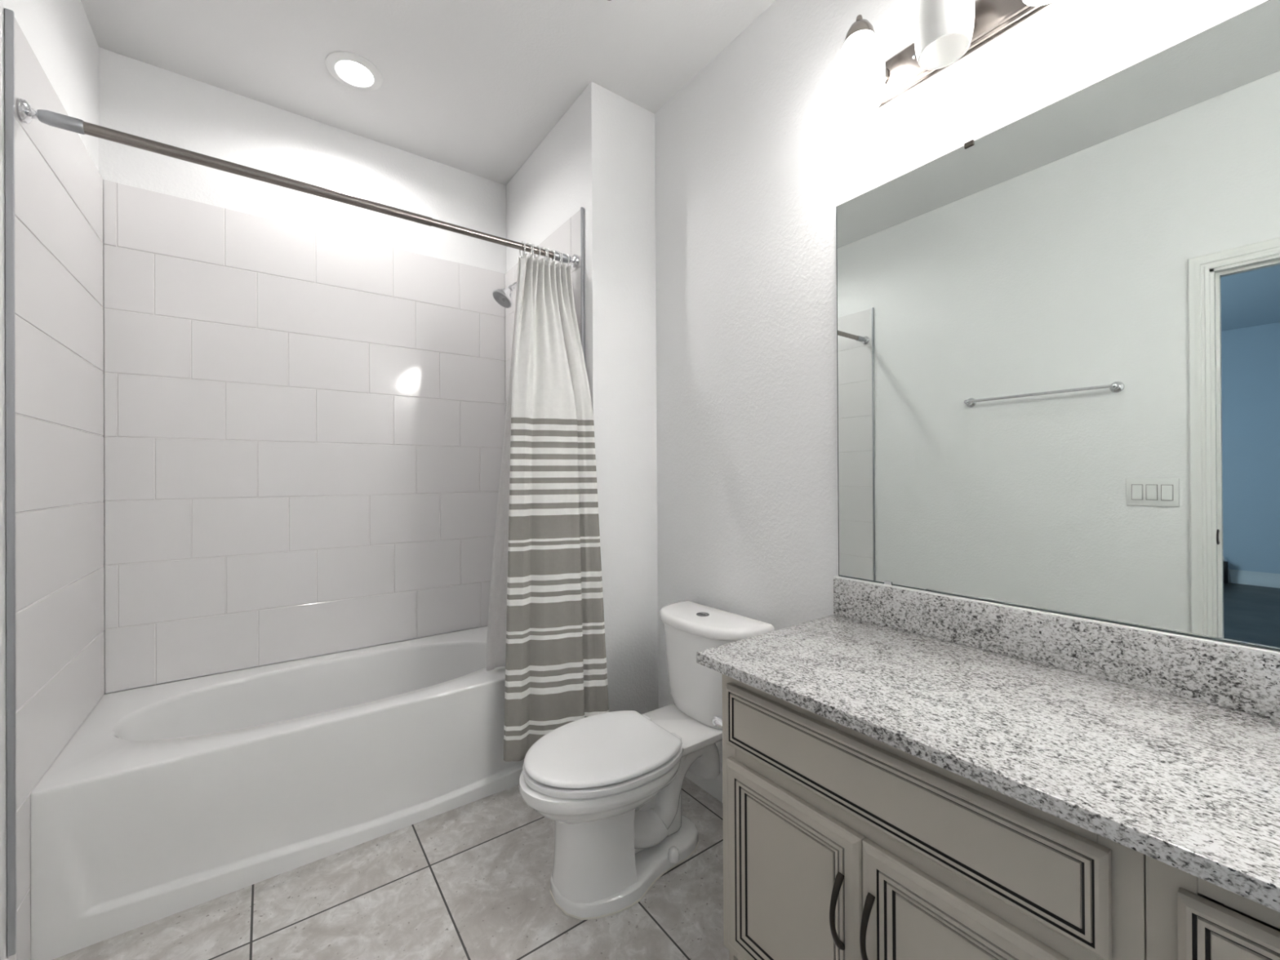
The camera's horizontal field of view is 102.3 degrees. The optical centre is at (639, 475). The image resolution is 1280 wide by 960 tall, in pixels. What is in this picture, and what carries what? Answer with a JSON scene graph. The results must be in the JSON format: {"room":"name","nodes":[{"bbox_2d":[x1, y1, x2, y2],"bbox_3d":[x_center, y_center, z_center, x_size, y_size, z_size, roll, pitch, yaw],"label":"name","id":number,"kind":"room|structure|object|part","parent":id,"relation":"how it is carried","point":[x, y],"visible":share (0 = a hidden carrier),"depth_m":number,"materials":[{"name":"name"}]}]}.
{"room":"bathroom","nodes":[
{"label":"bathroom","id":0,"kind":"room"},
{"bbox_2d":[0,0,98,959],"bbox_3d":[-0.956,-0.178,0.379,0.119,2.800,3.634,0,0,-36],"label":"wall","id":1,"kind":"structure","parent":0,"point":[60,33],"depth_m":1.33,"materials":[{"name":"paint"}]},
{"bbox_2d":[4,8,104,959],"bbox_3d":[-1.715,0.071,1.541,0.014,2.317,0.836,0,0,-36],"label":"tile panel","id":2,"kind":"object","parent":1,"relation":"attached to","point":[54,223],"visible":0.93,"depth_m":1.40,"materials":[{"name":"white tile"}]},
{"bbox_3d":[-1.472,0.015,1.206,0.014,2.209,0.008,0,0,-36],"label":"edge trim","id":3,"kind":"part","parent":2,"relation":"part of","materials":[{"name":"silver metal"}]},
{"bbox_2d":[98,47,506,694],"bbox_3d":[-1.255,-0.171,2.482,2.120,2.800,0.119,0,0,-36],"label":"wall","id":4,"kind":"structure","parent":0,"point":[138,98],"depth_m":2.21,"materials":[{"name":"paint"}]},
{"bbox_2d":[103,179,505,693],"bbox_3d":[-1.344,-0.144,2.335,1.524,1.879,0.012,0,0,-36],"label":"tile panel","id":5,"kind":"object","parent":4,"relation":"attached to","point":[304,426],"visible":0.94,"depth_m":2.20,"materials":[{"name":"white tile"}]},
{"bbox_2d":[52,776,728,959],"bbox_3d":[-0.153,1.269,0.970,2.120,0.100,3.862,0,0,-36],"label":"floor","id":6,"kind":"structure","parent":0,"point":[471,881],"depth_m":1.46,"materials":[{"name":"tile"}]},
{"bbox_2d":[31,626,524,959],"bbox_3d":[-1.118,1.011,2.030,1.523,0.433,0.734,0,0,-36],"label":"bathtub","id":7,"kind":"object","parent":6,"relation":"on","point":[170,798],"visible":0.89,"depth_m":1.62,"materials":[{"name":"white ceramic"}]},
{"bbox_2d":[519,600,774,919],"bbox_3d":[-0.004,0.854,1.641,0.786,0.733,0.442,0,0,-36],"label":"toilet","id":8,"kind":"object","parent":6,"relation":"on","point":[610,784],"visible":0.97,"depth_m":1.53,"materials":[{"name":"white ceramic"}]},
{"bbox_3d":[-0.126,0.844,1.553,0.460,0.020,0.381,0,0,-36],"label":"seat","id":9,"kind":"part","parent":8,"relation":"part of","materials":[{"name":"white plastic"}]},
{"bbox_3d":[-0.125,0.822,1.553,0.452,0.023,0.372,0,0,-36],"label":"seat lid","id":10,"kind":"part","parent":8,"relation":"part of","materials":[{"name":"white plastic"}]},
{"bbox_3d":[0.228,0.695,1.810,0.197,0.345,0.412,0,0,-36],"label":"tank","id":11,"kind":"part","parent":8,"relation":"part of","materials":[{"name":"white ceramic"}]},
{"bbox_3d":[0.225,0.510,1.809,0.215,0.038,0.442,0,0,-36],"label":"tank lid","id":12,"kind":"part","parent":8,"relation":"part of","materials":[{"name":"white ceramic"}]},
{"bbox_2d":[721,673,1146,959],"bbox_3d":[0.593,0.826,1.067,0.554,0.778,0.734,0,0,-36],"label":"vanity cabinet","id":13,"kind":"object","parent":6,"relation":"on","point":[841,842],"visible":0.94,"depth_m":0.89,"materials":[{"name":"beige paint"}]},
{"bbox_2d":[711,715,722,728],"bbox_3d":[0.261,0.628,1.329,0.164,0.044,0.076,0,0,-36],"label":"paper holder","id":14,"kind":"object","parent":13,"relation":"attached to","point":[717,721],"visible":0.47,"depth_m":1.30,"materials":[{"name":"silver metal"}]},
{"bbox_3d":[0.305,0.874,1.068,0.020,0.430,0.336,0,0,-36],"label":"door","id":15,"kind":"part","parent":13,"relation":"part of","materials":[{"name":"beige paint"}]},
{"bbox_3d":[0.361,0.806,0.946,0.038,0.142,0.014,0,0,-36],"label":"handle","id":16,"kind":"part","parent":13,"relation":"part of","materials":[{"name":"brown metal"}]},
{"bbox_3d":[0.396,0.806,0.898,0.038,0.142,0.014,0,0,-36],"label":"handle","id":17,"kind":"part","parent":13,"relation":"part of","materials":[{"name":"brown metal"}]},
{"bbox_3d":[0.503,0.873,0.794,0.020,0.430,0.336,0,0,-36],"label":"door","id":18,"kind":"part","parent":13,"relation":"part of","materials":[{"name":"beige paint"}]},
{"bbox_2d":[696,613,1279,912],"bbox_3d":[0.904,0.421,0.626,0.567,0.026,1.852,0,0,-36],"label":"countertop","id":19,"kind":"structure","parent":13,"relation":"on","point":[1190,786],"depth_m":0.82,"materials":[{"name":"stone"}]},
{"bbox_2d":[1145,854,1279,959],"bbox_3d":[0.929,0.823,0.602,0.555,0.778,0.412,0,0,-36],"label":"vanity cabinet","id":20,"kind":"object","parent":6,"relation":"on","point":[1189,917],"visible":0.36,"depth_m":0.59,"materials":[{"name":"beige paint"}]},
{"bbox_3d":[0.740,0.556,0.467,0.019,0.130,0.352,0,0,-36],"label":"drawer","id":21,"kind":"part","parent":20,"relation":"part of","materials":[{"name":"beige paint"}]},
{"bbox_2d":[80,0,776,185],"bbox_3d":[-0.169,-1.631,0.977,2.120,0.100,3.862,0,0,-36],"label":"ceiling","id":22,"kind":"structure","parent":0,"point":[473,86],"depth_m":1.93,"materials":[{"name":"paint"}]},
{"bbox_2d":[324,50,382,91],"bbox_3d":[-1.113,-1.568,2.010,0.196,0.011,0.196,0,0,-36],"label":"recessed light","id":23,"kind":"object","parent":22,"relation":"in","point":[353,70],"visible":1,"depth_m":2.00,"materials":[{"name":"white plastic"}]},
{"bbox_2d":[506,81,657,714],"bbox_3d":[-0.323,-0.176,2.522,0.323,2.800,0.908,0,0,-36],"label":"wall","id":24,"kind":"structure","parent":0,"point":[599,157],"depth_m":2.16,"materials":[{"name":"paint"}]},
{"bbox_2d":[17,97,578,267],"bbox_3d":[-0.882,-0.885,1.694,1.523,0.053,0.053,0,0,-36],"label":"shower rod","id":25,"kind":"object","parent":24,"relation":"attached to","point":[26,113],"visible":0.95,"depth_m":1.49,"materials":[{"name":"silver metal"}]},
{"bbox_2d":[519,240,525,257],"bbox_3d":[-0.457,-0.876,2.003,0.011,0.062,0.054,0,0,-36],"label":"curtain ring","id":26,"kind":"object","parent":25,"relation":"hanging from","point":[522,242],"visible":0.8,"depth_m":1.99,"materials":[{"name":"white"}]},
{"bbox_2d":[503,253,608,761],"bbox_3d":[-0.338,0.100,2.037,0.409,1.910,0.176,0,0,-20],"label":"shower curtain","id":27,"kind":"object","parent":26,"relation":"hanging from","point":[556,673],"visible":0.93,"depth_m":1.98,"materials":[{"name":"grey fabric"}]},
{"bbox_2d":[522,242,532,258],"bbox_3d":[-0.440,-0.877,2.015,0.054,0.062,0.011,0,0,37],"label":"curtain ring","id":28,"kind":"object","parent":25,"relation":"hanging from","point":[528,243],"visible":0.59,"depth_m":2.00,"materials":[{"name":"white"}]},
{"bbox_2d":[486,260,518,671],"bbox_3d":[-0.478,-0.032,2.118,0.291,1.636,0.132,0,0,-36],"label":"curtain liner","id":29,"kind":"object","parent":28,"relation":"hanging from","point":[497,612],"visible":0.23,"depth_m":2.07,"materials":[{"name":"plastic"}]},
{"bbox_2d":[531,244,533,256],"bbox_3d":[-0.423,-0.877,2.027,0.011,0.062,0.054,0,0,-19],"label":"curtain ring","id":30,"kind":"object","parent":25,"relation":"hanging from","point":[532,245],"visible":0.56,"depth_m":2.00,"materials":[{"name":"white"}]},
{"bbox_2d":[533,245,540,258],"bbox_3d":[-0.406,-0.877,2.040,0.011,0.062,0.054,0,0,-36],"label":"curtain ring","id":31,"kind":"object","parent":25,"relation":"hanging from","point":[537,246],"visible":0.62,"depth_m":2.02,"materials":[{"name":"white"}]},
{"bbox_2d":[537,246,546,260],"bbox_3d":[-0.389,-0.877,2.052,0.054,0.062,0.011,0,0,37],"label":"curtain ring","id":32,"kind":"object","parent":25,"relation":"hanging from","point":[543,247],"visible":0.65,"depth_m":2.04,"materials":[{"name":"white"}]},
{"bbox_2d":[545,248,548,261],"bbox_3d":[-0.372,-0.877,2.064,0.011,0.062,0.054,0,0,-18],"label":"curtain ring","id":33,"kind":"object","parent":25,"relation":"hanging from","point":[547,249],"visible":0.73,"depth_m":2.04,"materials":[{"name":"white"}]},
{"bbox_2d":[548,249,555,261],"bbox_3d":[-0.355,-0.877,2.077,0.011,0.062,0.054,0,0,-37],"label":"curtain ring","id":34,"kind":"object","parent":25,"relation":"hanging from","point":[552,251],"visible":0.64,"depth_m":2.06,"materials":[{"name":"white"}]},
{"bbox_2d":[551,250,561,266],"bbox_3d":[-0.338,-0.877,2.089,0.054,0.062,0.011,0,0,37],"label":"curtain ring","id":35,"kind":"object","parent":25,"relation":"hanging from","point":[558,252],"visible":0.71,"depth_m":2.08,"materials":[{"name":"white"}]},
{"bbox_2d":[562,253,568,268],"bbox_3d":[-0.304,-0.877,2.114,0.011,0.062,0.054,0,0,-37],"label":"curtain ring","id":36,"kind":"object","parent":25,"relation":"hanging from","point":[567,255],"visible":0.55,"depth_m":2.10,"materials":[{"name":"white"}]},
{"bbox_2d":[505,206,584,417],"bbox_3d":[-0.473,0.066,2.442,0.014,2.317,0.836,0,0,-36],"label":"tile panel","id":37,"kind":"object","parent":24,"relation":"attached to","point":[569,237],"visible":0.1,"depth_m":2.19,"materials":[{"name":"white tile"}]},
{"bbox_2d":[492,281,516,308],"bbox_3d":[-0.587,-0.860,2.413,0.205,0.160,0.102,0,0,-36],"label":"shower","id":38,"kind":"object","parent":37,"relation":"attached to","point":[503,296],"visible":0.8,"depth_m":2.37,"materials":[{"name":"silver metal"}]},
{"bbox_3d":[-0.559,-0.892,2.440,0.127,0.061,0.025,0,0,-36],"label":"arm","id":39,"kind":"part","parent":38,"relation":"part of","materials":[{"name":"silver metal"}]},
{"bbox_3d":[-0.230,0.010,2.107,0.014,2.209,0.008,0,0,-36],"label":"edge trim","id":40,"kind":"part","parent":37,"relation":"part of","materials":[{"name":"silver metal"}]},
{"bbox_2d":[654,0,1279,772],"bbox_3d":[0.686,-0.184,1.509,0.120,2.800,3.734,0,0,-36],"label":"wall","id":41,"kind":"structure","parent":0,"point":[756,155],"depth_m":1.71,"materials":[{"name":"paint"}]},
{"bbox_2d":[684,770,722,803],"bbox_3d":[0.338,1.166,1.883,0.013,0.105,0.887,0,0,-36],"label":"baseboard","id":42,"kind":"structure","parent":41,"relation":"attached to","point":[713,786],"depth_m":1.96,"materials":[{"name":"white"}]},
{"bbox_2d":[835,0,1057,118],"bbox_3d":[0.719,-1.081,1.196,0.188,0.232,0.624,0,0,-36],"label":"vanity light","id":43,"kind":"object","parent":41,"relation":"attached to","point":[945,32],"visible":1,"depth_m":1.23,"materials":[{"name":"white glass"}]},
{"bbox_3d":[0.572,-1.050,1.342,0.120,0.172,0.120,0,0,-36],"label":"lamp shade","id":44,"kind":"part","parent":43,"relation":"part of","materials":[{"name":"white glass"}]},
{"bbox_3d":[0.572,-1.033,1.342,0.050,0.102,0.050,0,0,-36],"label":"bulb","id":45,"kind":"part","parent":43,"relation":"part of","materials":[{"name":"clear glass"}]},
{"bbox_3d":[0.613,-1.118,1.372,0.115,0.135,0.052,0,0,-36],"label":"arm","id":46,"kind":"part","parent":43,"relation":"part of","materials":[{"name":"silver metal"}]},
{"bbox_3d":[0.692,-1.051,1.176,0.120,0.172,0.120,0,0,-36],"label":"lamp shade","id":47,"kind":"part","parent":43,"relation":"part of","materials":[{"name":"white glass"}]},
{"bbox_3d":[0.812,-1.052,1.010,0.120,0.172,0.120,0,0,-36],"label":"lamp shade","id":48,"kind":"part","parent":43,"relation":"part of","materials":[{"name":"white glass"}]},
{"bbox_2d":[833,576,1279,720],"bbox_3d":[1.125,0.351,0.786,0.020,0.112,1.852,0,0,-36],"label":"backsplash","id":49,"kind":"structure","parent":41,"relation":"attached to","point":[1243,678],"depth_m":1.05,"materials":[{"name":"stone"}]},
{"bbox_2d":[835,0,1279,651],"bbox_3d":[1.085,-0.254,0.847,0.011,1.104,1.694,0,0,-36],"label":"vanity mirror","id":50,"kind":"object","parent":41,"relation":"attached to","point":[1058,329],"visible":1,"depth_m":1.06,"materials":[{"name":"grey mirror"}]}
]}

